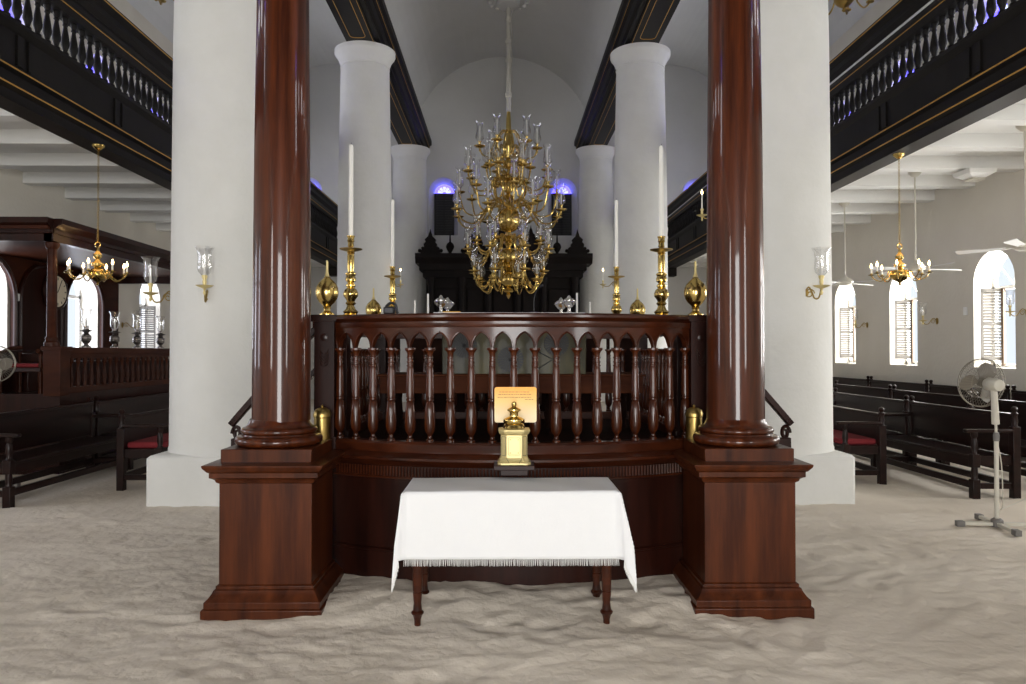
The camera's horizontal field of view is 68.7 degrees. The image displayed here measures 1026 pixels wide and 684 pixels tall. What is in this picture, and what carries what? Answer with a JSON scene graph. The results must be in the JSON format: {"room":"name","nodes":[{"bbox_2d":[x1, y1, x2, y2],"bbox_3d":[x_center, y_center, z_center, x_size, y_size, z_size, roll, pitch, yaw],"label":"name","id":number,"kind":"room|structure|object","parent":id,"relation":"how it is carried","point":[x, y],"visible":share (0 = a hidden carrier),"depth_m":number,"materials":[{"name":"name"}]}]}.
{"room":"house of worship","nodes":[
{"label":"house of worship","id":0,"kind":"room"},
{"bbox_2d":[0,121,163,187],"bbox_3d":[-6.916,-2.950,9.849,2.530,0.160,30.200,0,-1,-1],"label":"ceiling","id":1,"kind":"structure","parent":0,"point":[3,124],"depth_m":11.22,"materials":[{"name":"white paint"}]},
{"bbox_2d":[0,108,27,121],"bbox_3d":[-7.000,-2.796,9.025,2.280,0.210,0.240,0,-1,-1],"label":"ceiling beam","id":2,"kind":"structure","parent":1,"relation":"attached to","point":[5,115],"depth_m":8.99,"materials":[{"name":"white paint"}]},
{"bbox_2d":[0,129,81,147],"bbox_3d":[-7.016,-2.780,10.225,2.280,0.210,0.240,0,-1,-1],"label":"ceiling beam","id":3,"kind":"structure","parent":1,"relation":"attached to","point":[9,138],"depth_m":10.11,"materials":[{"name":"white paint"}]},
{"bbox_2d":[0,153,124,168],"bbox_3d":[-7.032,-2.764,11.425,2.280,0.210,0.240,0,-1,-1],"label":"ceiling beam","id":4,"kind":"structure","parent":1,"relation":"attached to","point":[7,160],"depth_m":11.31,"materials":[{"name":"white paint"}]},
{"bbox_2d":[23,172,161,186],"bbox_3d":[-7.048,-2.748,12.625,2.280,0.210,0.240,0,-1,-1],"label":"ceiling beam","id":5,"kind":"structure","parent":1,"relation":"attached to","point":[126,179],"depth_m":12.51,"materials":[{"name":"white paint"}]},
{"bbox_2d":[0,0,337,276],"bbox_3d":[-5.683,-3.415,13.962,0.407,2.219,21.980,0,-1,-1],"label":"gallery","id":6,"kind":"object","parent":1,"relation":"attached to","point":[46,87],"visible":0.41,"depth_m":10.05,"materials":[{"name":"black paint"}]},
{"bbox_2d":[64,144,129,284],"bbox_3d":[-5.534,-1.690,10.000,0.755,1.871,0.755,1,-1,-35],"label":"chandelier","id":7,"kind":"object","parent":6,"relation":"hanging from","point":[97,274],"visible":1,"depth_m":9.95,"materials":[{"name":"gold metal"}]},
{"bbox_2d":[0,0,172,358],"bbox_3d":[-8.343,-3.858,9.942,0.420,11.700,31.000,0,-1,-1],"label":"wall","id":8,"kind":"structure","parent":0,"point":[17,199],"depth_m":14.80,"materials":[{"name":"beige paint"}]},
{"bbox_2d":[68,288,80,346],"bbox_3d":[-8.549,-0.541,14.146,0.060,1.977,1.340,0,-1,-1],"label":"window","id":9,"kind":"structure","parent":8,"relation":"in","point":[77,296],"depth_m":14.74,"materials":[{"name":"white paint"}]},
{"bbox_2d":[65,188,170,200],"bbox_3d":[-7.064,-2.732,13.825,2.280,0.210,0.240,0,-1,-1],"label":"ceiling beam","id":10,"kind":"structure","parent":8,"relation":"attached to","point":[74,194],"depth_m":13.71,"materials":[{"name":"white paint"}]},
{"bbox_2d":[100,201,170,212],"bbox_3d":[-7.080,-2.716,15.024,2.280,0.210,0.240,0,-1,-1],"label":"ceiling beam","id":11,"kind":"structure","parent":8,"relation":"attached to","point":[105,206],"depth_m":14.90,"materials":[{"name":"white paint"}]},
{"bbox_2d":[139,290,155,347],"bbox_3d":[-8.454,-0.430,16.996,0.366,1.830,1.040,0,-1,-1],"label":"window","id":12,"kind":"structure","parent":8,"relation":"in","point":[143,308],"depth_m":17.32,"materials":[{"name":"white paint"}]},
{"bbox_2d":[130,213,170,222],"bbox_3d":[-7.096,-2.700,16.224,2.280,0.210,0.240,0,-1,-1],"label":"ceiling beam","id":13,"kind":"structure","parent":8,"relation":"attached to","point":[134,217],"depth_m":16.09,"materials":[{"name":"white paint"}]},
{"bbox_2d":[156,223,170,231],"bbox_3d":[-7.112,-2.684,17.424,2.280,0.210,0.240,0,-1,-1],"label":"ceiling beam","id":14,"kind":"structure","parent":8,"relation":"attached to","point":[162,227],"depth_m":17.29,"materials":[{"name":"white paint"}]},
{"bbox_2d":[127,0,345,67],"bbox_3d":[-5.683,-8.233,10.035,5.300,2.850,30.600,0,-1,-1],"label":"ceiling","id":15,"kind":"structure","parent":0,"point":[325,34],"depth_m":21.54,"materials":[{"name":"paint"}]},
{"bbox_2d":[384,0,621,107],"bbox_3d":[-0.133,-8.292,10.110,6.380,3.210,30.600,0,-1,-1],"label":"ceiling","id":16,"kind":"structure","parent":0,"point":[436,38],"depth_m":22.02,"materials":[{"name":"paint"}]},
{"bbox_2d":[451,0,566,298],"bbox_3d":[-0.125,-5.398,20.874,3.233,8.410,3.233,0,-1,-1],"label":"chandelier","id":17,"kind":"object","parent":16,"relation":"hanging from","point":[508,219],"visible":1,"depth_m":20.63,"materials":[{"name":"gold metal"}]},
{"bbox_2d":[310,57,707,398],"bbox_3d":[-0.336,-3.855,25.261,16.800,12.100,0.420,0,-1,-1],"label":"wall","id":18,"kind":"structure","parent":0,"point":[469,96],"depth_m":25.10,"materials":[{"name":"paint"}]},
{"bbox_2d":[429,178,457,234],"bbox_3d":[-2.321,-4.523,25.227,0.978,1.934,0.396,0,-1,-1],"label":"window","id":19,"kind":"structure","parent":18,"relation":"in","point":[442,221],"depth_m":25.33,"materials":[{"name":"black wood"}]},
{"bbox_2d":[548,178,576,235],"bbox_3d":[1.649,-4.522,25.280,0.978,1.934,0.396,0,-1,-1],"label":"window","id":20,"kind":"structure","parent":18,"relation":"in","point":[567,225],"depth_m":25.38,"materials":[{"name":"black wood"}]},
{"bbox_2d":[0,399,1025,683],"bbox_3d":[-0.102,1.663,9.878,17.260,0.137,30.600,0,-1,-1],"label":"floor","id":21,"kind":"structure","parent":0,"point":[99,585],"depth_m":4.38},
{"bbox_2d":[0,346,20,486],"bbox_3d":[-6.037,0.853,8.685,0.523,1.635,0.588,1,-1,-39],"label":"fan","id":22,"kind":"object","parent":21,"relation":"on","point":[5,363],"visible":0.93,"depth_m":8.78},
{"bbox_2d":[0,396,127,507],"bbox_3d":[-5.287,1.227,8.715,0.580,1.058,2.380,0,-1,-1],"label":"pew","id":23,"kind":"object","parent":21,"relation":"on","point":[21,429],"visible":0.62,"depth_m":8.68,"materials":[{"name":"brown wood"}]},
{"bbox_2d":[0,217,170,474],"bbox_3d":[-6.931,0.155,12.433,2.430,3.340,6.310,0,-1,-1],"label":"enclosure","id":24,"kind":"object","parent":21,"relation":"on","point":[32,249],"visible":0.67,"depth_m":11.26,"materials":[{"name":"brown wood"}]},
{"bbox_2d":[0,345,42,393],"bbox_3d":[-6.352,0.357,9.845,0.580,0.628,0.514,0,-1,-1],"label":"armchair","id":25,"kind":"object","parent":24,"relation":"on","point":[21,367],"visible":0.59,"depth_m":9.66,"materials":[{"name":"brown wood"}]},
{"bbox_2d":[42,273,67,309],"bbox_3d":[-8.018,-0.886,13.157,0.105,0.660,0.660,0,-1,-1],"label":"wall clock","id":26,"kind":"object","parent":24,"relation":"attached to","point":[62,288],"visible":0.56,"depth_m":13.21,"materials":[{"name":"brown wood"}]},
{"bbox_2d":[79,309,92,347],"bbox_3d":[-5.827,-0.192,10.241,0.166,0.535,0.166,0,-1,-1],"label":"lamp","id":27,"kind":"object","parent":24,"relation":"on","point":[86,337],"visible":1,"depth_m":10.21,"materials":[{"name":"grey metal"}]},
{"bbox_2d":[109,312,120,347],"bbox_3d":[-5.837,-0.182,10.992,0.166,0.535,0.166,0,-1,-1],"label":"lamp","id":28,"kind":"object","parent":24,"relation":"on","point":[114,338],"visible":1,"depth_m":10.96,"materials":[{"name":"grey metal"}]},
{"bbox_2d":[131,315,142,347],"bbox_3d":[-5.846,-0.173,11.662,0.166,0.535,0.166,0,-1,-1],"label":"lamp","id":29,"kind":"object","parent":24,"relation":"on","point":[136,339],"visible":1,"depth_m":11.63,"materials":[{"name":"grey metal"}]},
{"bbox_2d":[155,316,165,347],"bbox_3d":[-5.857,-0.162,12.456,0.166,0.535,0.166,0,-1,-1],"label":"lamp","id":30,"kind":"object","parent":24,"relation":"on","point":[160,340],"visible":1,"depth_m":12.42,"materials":[{"name":"grey metal"}]},
{"bbox_2d":[94,393,168,469],"bbox_3d":[-5.319,1.259,11.144,0.580,1.058,2.360,0,-1,-1],"label":"pew","id":31,"kind":"object","parent":21,"relation":"on","point":[131,405],"visible":0.21,"depth_m":10.43,"materials":[{"name":"brown wood"}]},
{"bbox_2d":[116,408,168,490],"bbox_3d":[-4.228,1.272,9.528,0.580,0.988,2.020,0,-1,-1],"label":"cushioned bench","id":32,"kind":"object","parent":21,"relation":"on","point":[145,434],"visible":0.4,"depth_m":8.59,"materials":[{"name":"brown wood"}]},
{"bbox_2d":[127,433,168,447],"bbox_3d":[-4.233,1.198,9.529,0.430,0.073,1.840,0,-1,-1],"label":"cushion","id":33,"kind":"object","parent":32,"relation":"on","point":[149,440],"depth_m":8.69,"materials":[{"name":"red fabric"}]},
{"bbox_2d":[146,0,256,506],"bbox_3d":[-3.130,-2.340,8.291,1.310,8.220,1.310,0,-1,-1],"label":"column","id":34,"kind":"structure","parent":21,"relation":"on","point":[214,41],"depth_m":7.73,"materials":[{"name":"paint"}]},
{"bbox_2d":[142,258,169,302],"bbox_3d":[-3.828,-0.665,8.110,0.355,0.493,0.187,1,-1,-38],"label":"wall sconce","id":35,"kind":"object","parent":34,"relation":"attached to","point":[150,293],"visible":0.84,"depth_m":8.05,"materials":[{"name":"gold metal"}]},
{"bbox_2d":[194,246,214,302],"bbox_3d":[-3.097,-0.676,7.574,0.192,0.557,0.281,0,-1,-1],"label":"wall sconce","id":36,"kind":"object","parent":34,"relation":"attached to","point":[204,286],"visible":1,"depth_m":7.52,"materials":[{"name":"gold metal"}]},
{"bbox_2d":[326,0,431,147],"bbox_3d":[-3.033,-6.662,10.040,1.040,0.492,29.980,0,-1,-1],"label":"ceiling beam","id":37,"kind":"structure","parent":34,"relation":"on","point":[366,20],"depth_m":17.35,"materials":[{"name":"black paint"}]},
{"bbox_2d":[228,327,313,445],"bbox_3d":[-1.784,0.760,6.167,0.776,1.864,1.270,0,-1,-1],"label":"handrail","id":38,"kind":"object","parent":21,"relation":"on","point":[245,408],"depth_m":5.54,"materials":[{"name":"brown wood"}]},
{"bbox_2d":[200,0,344,620],"bbox_3d":[-1.478,-1.607,4.777,0.708,6.580,0.708,0,-1,-1],"label":"column","id":39,"kind":"structure","parent":21,"relation":"on","point":[276,561],"depth_m":4.59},
{"bbox_2d":[313,405,330,439],"bbox_3d":[-1.278,0.574,5.021,0.118,0.306,0.118,0,-1,-1],"label":"canister","id":40,"kind":"object","parent":39,"relation":"on","point":[322,415],"visible":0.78,"depth_m":4.98,"materials":[{"name":"gold"}]},
{"bbox_2d":[335,40,395,348],"bbox_3d":[-3.238,-2.233,16.389,1.310,8.220,1.310,0,-1,-1],"label":"column","id":41,"kind":"structure","parent":21,"relation":"on","point":[365,66],"depth_m":15.93,"materials":[{"name":"paint"}]},
{"bbox_2d":[391,144,429,401],"bbox_3d":[-3.344,-2.128,24.268,1.310,8.220,1.310,0,-1,-1],"label":"column","id":42,"kind":"structure","parent":21,"relation":"on","point":[409,164],"depth_m":23.79,"materials":[{"name":"paint"}]},
{"bbox_2d":[415,226,592,312],"bbox_3d":[-0.286,-0.963,23.688,5.380,5.675,2.050,0,-1,-1],"label":"tall cabinet","id":43,"kind":"object","parent":21,"relation":"on","point":[446,275],"visible":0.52,"depth_m":22.92,"materials":[{"name":"brown wood"}]},
{"bbox_2d":[311,313,706,585],"bbox_3d":[-0.011,0.783,6.066,2.880,1.914,3.010,0,-1,-1],"label":"platform","id":44,"kind":"object","parent":21,"relation":"on","point":[374,469],"visible":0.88,"depth_m":4.99,"materials":[{"name":"brown wood"}]},
{"bbox_2d":[315,260,338,314],"bbox_3d":[-1.286,-0.375,5.189,0.157,0.380,0.157,0,-1,-1],"label":"finial","id":45,"kind":"object","parent":44,"relation":"on","point":[326,291],"visible":0.99,"depth_m":5.14,"materials":[{"name":"gold"}]},
{"bbox_2d":[339,143,361,314],"bbox_3d":[-1.179,-0.816,5.456,0.166,1.272,0.166,0,-1,-1],"label":"brass candlestick","id":46,"kind":"object","parent":44,"relation":"on","point":[350,293],"visible":0.94,"depth_m":5.43,"materials":[{"name":"gold"}]},
{"bbox_2d":[348,144,352,234],"bbox_3d":[-1.179,-1.105,5.460,0.036,0.670,0.036,0,-1,-1],"label":"candle","id":47,"kind":"object","parent":46,"relation":"on","point":[350,218],"depth_m":5.45,"materials":[{"name":"white wax"}]},
{"bbox_2d":[365,288,380,313],"bbox_3d":[-1.383,-0.345,7.437,0.157,0.380,0.157,0,-1,-1],"label":"finial","id":48,"kind":"object","parent":44,"relation":"on","point":[373,307],"visible":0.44,"depth_m":7.38,"materials":[{"name":"gold"}]},
{"bbox_2d":[383,302,398,313],"bbox_3d":[-0.815,-0.228,5.026,0.100,0.085,0.070,0,-1,-1],"label":"case","id":49,"kind":"object","parent":44,"relation":"on","point":[386,310],"visible":0.94,"depth_m":5.00,"materials":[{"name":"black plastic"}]},
{"bbox_2d":[384,199,400,313],"bbox_3d":[-1.191,-0.790,7.416,0.166,1.272,0.166,0,-1,-1],"label":"brass candlestick","id":50,"kind":"object","parent":44,"relation":"on","point":[392,296],"visible":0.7,"depth_m":7.40,"materials":[{"name":"gold metal"}]},
{"bbox_2d":[391,199,393,265],"bbox_3d":[-1.191,-1.079,7.420,0.036,0.670,0.036,0,-1,-1],"label":"candle","id":51,"kind":"object","parent":50,"relation":"on","point":[392,201],"depth_m":7.41,"materials":[{"name":"white wax"}]},
{"bbox_2d":[377,333,645,434],"bbox_3d":[-0.014,0.261,6.298,2.140,0.965,0.720,0,-1,-1],"label":"desk","id":52,"kind":"object","parent":44,"relation":"on","point":[524,342],"visible":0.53,"depth_m":6.02,"materials":[{"name":"brown wood"}]},
{"bbox_2d":[433,312,531,312],"bbox_3d":[-0.034,-0.207,6.301,1.200,0.042,0.744,0,-1,-1],"label":"cloth","id":53,"kind":"object","parent":52,"relation":"on","point":[433,312],"visible":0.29,"depth_m":5.93,"materials":[{"name":"white"}]},
{"bbox_2d":[434,295,447,311],"bbox_3d":[-0.590,-0.308,6.147,0.118,0.155,0.118,0,-1,-1],"label":"finial","id":54,"kind":"object","parent":53,"relation":"on","point":[440,302],"visible":0.89,"depth_m":6.12,"materials":[{"name":"silver metal"}]},
{"bbox_2d":[562,295,575,312],"bbox_3d":[0.460,-0.308,6.161,0.118,0.155,0.118,0,-1,-1],"label":"finial","id":55,"kind":"object","parent":53,"relation":"on","point":[568,302],"visible":0.94,"depth_m":6.13,"materials":[{"name":"silver metal"}]},
{"bbox_2d":[498,402,530,464],"bbox_3d":[0.006,0.563,4.683,0.204,0.382,0.204,0,-1,-1],"label":"box","id":56,"kind":"object","parent":44,"relation":"on","point":[513,433],"visible":1,"depth_m":4.60,"materials":[{"name":"gold metal"}]},
{"bbox_2d":[495,387,536,421],"bbox_3d":[0.016,0.517,4.819,0.270,0.457,0.021,0,-1,-1],"label":"card","id":57,"kind":"object","parent":44,"relation":"on","point":[525,398],"visible":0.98,"depth_m":4.81,"materials":[{"name":"beige"}]},
{"bbox_2d":[608,199,624,313],"bbox_3d":[1.027,-0.789,7.446,0.166,1.272,0.166,0,-1,-1],"label":"brass candlestick","id":58,"kind":"object","parent":44,"relation":"on","point":[616,308],"visible":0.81,"depth_m":7.42,"materials":[{"name":"gold metal"}]},
{"bbox_2d":[615,200,617,266],"bbox_3d":[1.027,-1.078,7.449,0.036,0.670,0.036,0,-1,-1],"label":"candle","id":59,"kind":"object","parent":58,"relation":"on","point":[616,202],"depth_m":7.43,"materials":[{"name":"white wax"}]},
{"bbox_2d":[630,288,644,313],"bbox_3d":[1.240,-0.345,7.472,0.157,0.380,0.157,0,-1,-1],"label":"finial","id":60,"kind":"object","parent":44,"relation":"on","point":[637,307],"visible":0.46,"depth_m":7.42,"materials":[{"name":"gold"}]},
{"bbox_2d":[650,144,672,314],"bbox_3d":[1.085,-0.815,5.486,0.166,1.272,0.166,0,-1,-1],"label":"brass candlestick","id":61,"kind":"object","parent":44,"relation":"on","point":[661,293],"visible":0.97,"depth_m":5.46,"materials":[{"name":"gold metal"}]},
{"bbox_2d":[659,145,663,235],"bbox_3d":[1.085,-1.104,5.490,0.036,0.670,0.036,0,-1,-1],"label":"candle","id":62,"kind":"object","parent":61,"relation":"on","point":[661,178],"depth_m":5.48,"materials":[{"name":"white wax"}]},
{"bbox_2d":[684,261,706,314],"bbox_3d":[1.271,-0.375,5.223,0.157,0.380,0.157,0,-1,-1],"label":"finial","id":63,"kind":"object","parent":44,"relation":"on","point":[695,291],"visible":0.98,"depth_m":5.18,"materials":[{"name":"gold"}]},
{"bbox_2d":[411,559,612,626],"bbox_3d":[-0.012,1.265,4.452,1.187,0.828,0.456,0,-1,-1],"label":"side table","id":64,"kind":"object","parent":21,"relation":"on","point":[419,573],"visible":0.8,"depth_m":4.27,"materials":[{"name":"brown wood"}]},
{"bbox_2d":[391,477,636,591],"bbox_3d":[0.002,1.117,4.449,1.366,0.553,0.601,0,-1,-1],"label":"tablecloth","id":65,"kind":"object","parent":64,"relation":"on","point":[500,519],"visible":1,"depth_m":4.21,"materials":[{"name":"white fabric"}]},
{"bbox_2d":[576,145,614,401],"bbox_3d":[2.696,-2.127,24.349,1.310,8.220,1.310,0,-1,-1],"label":"column","id":66,"kind":"structure","parent":21,"relation":"on","point":[596,230],"depth_m":23.88,"materials":[{"name":"paint"}]},
{"bbox_2d":[610,42,670,410],"bbox_3d":[2.801,-2.232,16.470,1.310,8.220,1.310,0,-1,-1],"label":"column","id":67,"kind":"structure","parent":21,"relation":"on","point":[640,120],"depth_m":15.99,"materials":[{"name":"paint"}]},
{"bbox_2d":[672,0,814,619],"bbox_3d":[1.421,-1.606,4.816,0.708,6.580,0.708,0,-1,-1],"label":"column","id":68,"kind":"structure","parent":21,"relation":"on","point":[738,559],"depth_m":4.63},
{"bbox_2d":[685,404,702,438],"bbox_3d":[1.220,0.574,5.055,0.118,0.306,0.118,0,-1,-1],"label":"canister","id":69,"kind":"object","parent":68,"relation":"on","point":[693,415],"visible":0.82,"depth_m":5.01,"materials":[{"name":"gold"}]},
{"bbox_2d":[765,389,793,447],"bbox_3d":[1.759,0.760,6.215,0.776,1.864,1.270,0,-1,-1],"label":"handrail","id":70,"kind":"object","parent":21,"relation":"on","point":[785,440],"depth_m":5.59,"materials":[{"name":"brown wood"}]},
{"bbox_2d":[760,0,854,504],"bbox_3d":[2.909,-2.339,8.371,1.310,8.220,1.310,0,-1,-1],"label":"column","id":71,"kind":"structure","parent":21,"relation":"on","point":[795,80],"depth_m":7.80,"materials":[{"name":"paint"}]},
{"bbox_2d":[574,0,679,148],"bbox_3d":[2.767,-6.660,10.117,1.040,0.492,29.980,0,-1,-1],"label":"ceiling beam","id":72,"kind":"structure","parent":71,"relation":"on","point":[636,20],"depth_m":16.93,"materials":[{"name":"black paint"}]},
{"bbox_2d":[805,248,830,299],"bbox_3d":[3.130,-0.701,7.716,0.192,0.530,0.292,0,-1,-30],"label":"wall sconce","id":73,"kind":"object","parent":71,"relation":"attached to","point":[821,286],"visible":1,"depth_m":7.67,"materials":[{"name":"gold metal"}]},
{"bbox_2d":[833,376,869,390],"bbox_3d":[7.265,1.296,16.923,0.580,1.138,2.140,0,-1,-1],"label":"pew","id":74,"kind":"object","parent":21,"relation":"on","point":[841,380],"visible":0.19,"depth_m":16.52,"materials":[{"name":"brown wood"}]},
{"bbox_2d":[833,405,886,484],"bbox_3d":[4.109,1.277,9.850,0.580,0.988,2.000,0,-1,-1],"label":"cushioned bench","id":75,"kind":"object","parent":21,"relation":"on","point":[855,431],"visible":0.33,"depth_m":8.94,"materials":[{"name":"brown wood"}]},
{"bbox_2d":[833,429,875,444],"bbox_3d":[4.114,1.202,9.851,0.430,0.073,1.820,0,-1,-1],"label":"cushion","id":76,"kind":"object","parent":75,"relation":"on","point":[855,437],"depth_m":9.08,"materials":[{"name":"red fabric"}]},
{"bbox_2d":[834,380,891,430],"bbox_3d":[6.156,1.279,13.798,0.580,1.088,2.160,0,-1,-1],"label":"pew","id":77,"kind":"object","parent":21,"relation":"on","point":[851,389],"visible":0.28,"depth_m":13.59,"materials":[{"name":"brown wood"}]},
{"bbox_2d":[833,387,908,466],"bbox_3d":[5.070,1.260,11.243,0.580,1.058,2.240,0,-1,-1],"label":"pew","id":78,"kind":"object","parent":21,"relation":"on","point":[861,402],"visible":0.35,"depth_m":10.58,"materials":[{"name":"brown wood"}]},
{"bbox_2d":[869,376,928,437],"bbox_3d":[7.294,1.266,14.723,0.580,1.138,2.140,0,-1,-1],"label":"pew","id":79,"kind":"object","parent":21,"relation":"on","point":[920,387],"visible":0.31,"depth_m":14.49,"materials":[{"name":"brown wood"}]},
{"bbox_2d":[887,385,972,462],"bbox_3d":[6.186,1.250,11.598,0.580,1.088,2.120,0,-1,-1],"label":"pew","id":80,"kind":"object","parent":21,"relation":"on","point":[926,397],"visible":0.3,"depth_m":11.37,"materials":[{"name":"brown wood"}]},
{"bbox_2d":[876,395,1020,498],"bbox_3d":[5.100,1.231,9.018,0.580,1.058,2.090,0,-1,-1],"label":"pew","id":81,"kind":"object","parent":21,"relation":"on","point":[973,427],"visible":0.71,"depth_m":8.71,"materials":[{"name":"brown wood"}]},
{"bbox_2d":[929,380,1009,453],"bbox_3d":[7.324,1.237,12.524,0.580,1.138,2.140,0,-1,-1],"label":"pew","id":82,"kind":"object","parent":21,"relation":"on","point":[933,388],"visible":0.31,"depth_m":12.85,"materials":[{"name":"brown wood"}]},
{"bbox_2d":[941,392,1025,475],"bbox_3d":[6.215,1.221,9.418,0.580,1.088,2.120,0,-1,-1],"label":"pew","id":83,"kind":"object","parent":21,"relation":"on","point":[1004,405],"visible":0.27,"depth_m":9.54,"materials":[{"name":"brown wood"}]},
{"bbox_2d":[955,358,1025,536],"bbox_3d":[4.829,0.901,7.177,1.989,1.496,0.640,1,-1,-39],"label":"fan","id":84,"kind":"object","parent":21,"relation":"on","point":[990,385],"depth_m":6.66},
{"bbox_2d":[984,385,1025,450],"bbox_3d":[7.353,1.208,10.334,0.580,1.138,2.120,0,-1,-1],"label":"pew","id":85,"kind":"object","parent":21,"relation":"on","point":[1016,395],"visible":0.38,"depth_m":11.25,"materials":[{"name":"brown wood"}]},
{"bbox_2d":[659,0,879,76],"bbox_3d":[5.416,-8.231,10.183,5.300,2.850,30.600,0,-1,-1],"label":"ceiling","id":86,"kind":"structure","parent":0,"point":[685,35],"depth_m":22.06,"materials":[{"name":"paint"}]},
{"bbox_2d":[828,0,873,15],"bbox_3d":[4.466,-6.679,10.150,0.920,4.453,0.920,0,-1,-1],"label":"chandelier","id":87,"kind":"object","parent":86,"relation":"hanging from","point":[844,4],"visible":0.61,"depth_m":10.13,"materials":[{"name":"gold metal"}]},
{"bbox_2d":[829,0,1025,398],"bbox_3d":[8.076,-3.856,10.161,0.420,11.700,31.000,0,-1,-1],"label":"wall","id":88,"kind":"structure","parent":0,"point":[987,214],"depth_m":13.81,"materials":[{"name":"beige paint"}]},
{"bbox_2d":[839,291,855,362],"bbox_3d":[7.984,-0.437,17.545,0.346,1.859,1.100,0,-1,-1],"label":"window","id":89,"kind":"structure","parent":88,"relation":"in","point":[850,344],"depth_m":17.89,"materials":[{"name":"white paint"}]},
{"bbox_2d":[839,307,852,357],"bbox_3d":[7.972,-0.223,17.895,0.340,1.200,0.042,0,-1,19],"label":"shutter","id":90,"kind":"object","parent":89,"relation":"attached to","point":[842,344],"depth_m":17.90,"materials":[{"name":"grey paint"}]},
{"bbox_2d":[831,214,870,223],"bbox_3d":[6.662,-2.698,16.407,2.280,0.210,0.240,0,-1,-1],"label":"ceiling beam","id":91,"kind":"structure","parent":88,"relation":"attached to","point":[835,218],"depth_m":16.30,"materials":[{"name":"white paint"}]},
{"bbox_2d":[831,203,899,213],"bbox_3d":[6.678,-2.713,15.208,2.280,0.210,0.240,0,-1,-1],"label":"ceiling beam","id":92,"kind":"structure","parent":88,"relation":"attached to","point":[852,208],"depth_m":15.09,"materials":[{"name":"white paint"}]},
{"bbox_2d":[831,190,934,202],"bbox_3d":[6.694,-2.729,14.008,2.280,0.210,0.240,0,-1,-1],"label":"ceiling beam","id":93,"kind":"structure","parent":88,"relation":"attached to","point":[838,196],"depth_m":13.89,"materials":[{"name":"white paint"}]},
{"bbox_2d":[895,281,917,364],"bbox_3d":[8.018,-0.466,15.006,0.346,1.850,1.080,0,-1,-1],"label":"window","id":94,"kind":"structure","parent":88,"relation":"in","point":[908,300],"depth_m":15.34,"materials":[{"name":"white paint"}]},
{"bbox_2d":[895,300,910,358],"bbox_3d":[8.006,-0.257,15.345,0.340,1.200,0.042,0,-1,19],"label":"shutter","id":95,"kind":"object","parent":94,"relation":"attached to","point":[897,356],"depth_m":15.35,"materials":[{"name":"grey paint"}]},
{"bbox_2d":[980,266,1015,367],"bbox_3d":[8.055,-0.502,12.236,0.346,1.850,1.080,0,-1,-1],"label":"window","id":96,"kind":"structure","parent":88,"relation":"in","point":[996,290],"depth_m":12.56,"materials":[{"name":"white paint"}]},
{"bbox_2d":[980,288,1000,359],"bbox_3d":[8.043,-0.293,12.576,0.340,1.200,0.042,0,-1,19],"label":"shutter","id":97,"kind":"object","parent":96,"relation":"attached to","point":[996,291],"depth_m":12.58,"materials":[{"name":"grey paint"}]},
{"bbox_2d":[971,104,1025,125],"bbox_3d":[6.758,-2.793,9.209,2.280,0.210,0.240,0,-1,-1],"label":"ceiling beam","id":98,"kind":"structure","parent":88,"relation":"attached to","point":[1015,114],"depth_m":9.08,"materials":[{"name":"white paint"}]},
{"bbox_2d":[838,98,1025,189],"bbox_3d":[6.652,-2.947,10.030,2.530,0.160,30.200,0,-1,-1],"label":"ceiling","id":99,"kind":"structure","parent":0,"point":[971,128],"depth_m":11.31,"materials":[{"name":"white paint"}]},
{"bbox_2d":[667,0,1025,276],"bbox_3d":[5.309,-3.413,14.109,0.407,2.219,21.980,0,-1,-1],"label":"gallery","id":100,"kind":"object","parent":99,"relation":"attached to","point":[982,74],"visible":0.55,"depth_m":10.01,"materials":[{"name":"black paint"}]},
{"bbox_2d":[868,153,931,284],"bbox_3d":[5.381,-1.704,10.447,0.755,1.831,0.755,1,-1,-35],"label":"chandelier","id":101,"kind":"object","parent":100,"relation":"hanging from","point":[899,274],"visible":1,"depth_m":10.40,"materials":[{"name":"gold metal"}]},
{"bbox_2d":[832,203,880,285],"bbox_3d":[6.650,-1.966,15.037,1.230,1.670,1.230,0,-1,16],"label":"ceiling fan","id":102,"kind":"object","parent":99,"relation":"hanging from","point":[844,281],"visible":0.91,"depth_m":14.99,"materials":[{"name":"white paint"}]},
{"bbox_2d":[840,174,974,188],"bbox_3d":[6.710,-2.745,12.808,2.280,0.210,0.240,0,-1,-1],"label":"ceiling beam","id":103,"kind":"structure","parent":99,"relation":"attached to","point":[870,181],"depth_m":12.69,"materials":[{"name":"white paint"}]},
{"bbox_2d":[869,172,958,274],"bbox_3d":[6.685,-2.000,12.468,1.230,1.670,1.230,-1,-1,36],"label":"ceiling fan","id":104,"kind":"object","parent":99,"relation":"hanging from","point":[913,266],"visible":0.7,"depth_m":12.44,"materials":[{"name":"beige plastic"}]},
{"bbox_2d":[875,156,1023,171],"bbox_3d":[6.726,-2.761,11.608,2.280,0.210,0.240,0,-1,-1],"label":"ceiling beam","id":105,"kind":"structure","parent":99,"relation":"attached to","point":[908,163],"depth_m":11.49,"materials":[{"name":"white paint"}]},
{"bbox_2d":[918,133,1023,151],"bbox_3d":[6.742,-2.777,10.409,2.280,0.210,0.240,0,-1,-1],"label":"ceiling beam","id":106,"kind":"structure","parent":99,"relation":"attached to","point":[983,142],"depth_m":10.29,"materials":[{"name":"white paint"}]},
{"bbox_2d":[952,168,997,181],"bbox_3d":[7.097,-2.553,11.530,0.440,0.148,0.440,0,-1,-1],"label":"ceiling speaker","id":107,"kind":"object","parent":99,"relation":"attached to","point":[969,174],"visible":1,"depth_m":11.41,"materials":[{"name":"white paint"}]},
{"bbox_2d":[955,126,1025,253],"bbox_3d":[6.739,-2.034,9.869,1.230,1.670,1.230,0,-1,1],"label":"ceiling fan","id":108,"kind":"object","parent":99,"relation":"hanging from","point":[1018,245],"visible":0.96,"depth_m":9.86,"materials":[{"name":"white paint"}]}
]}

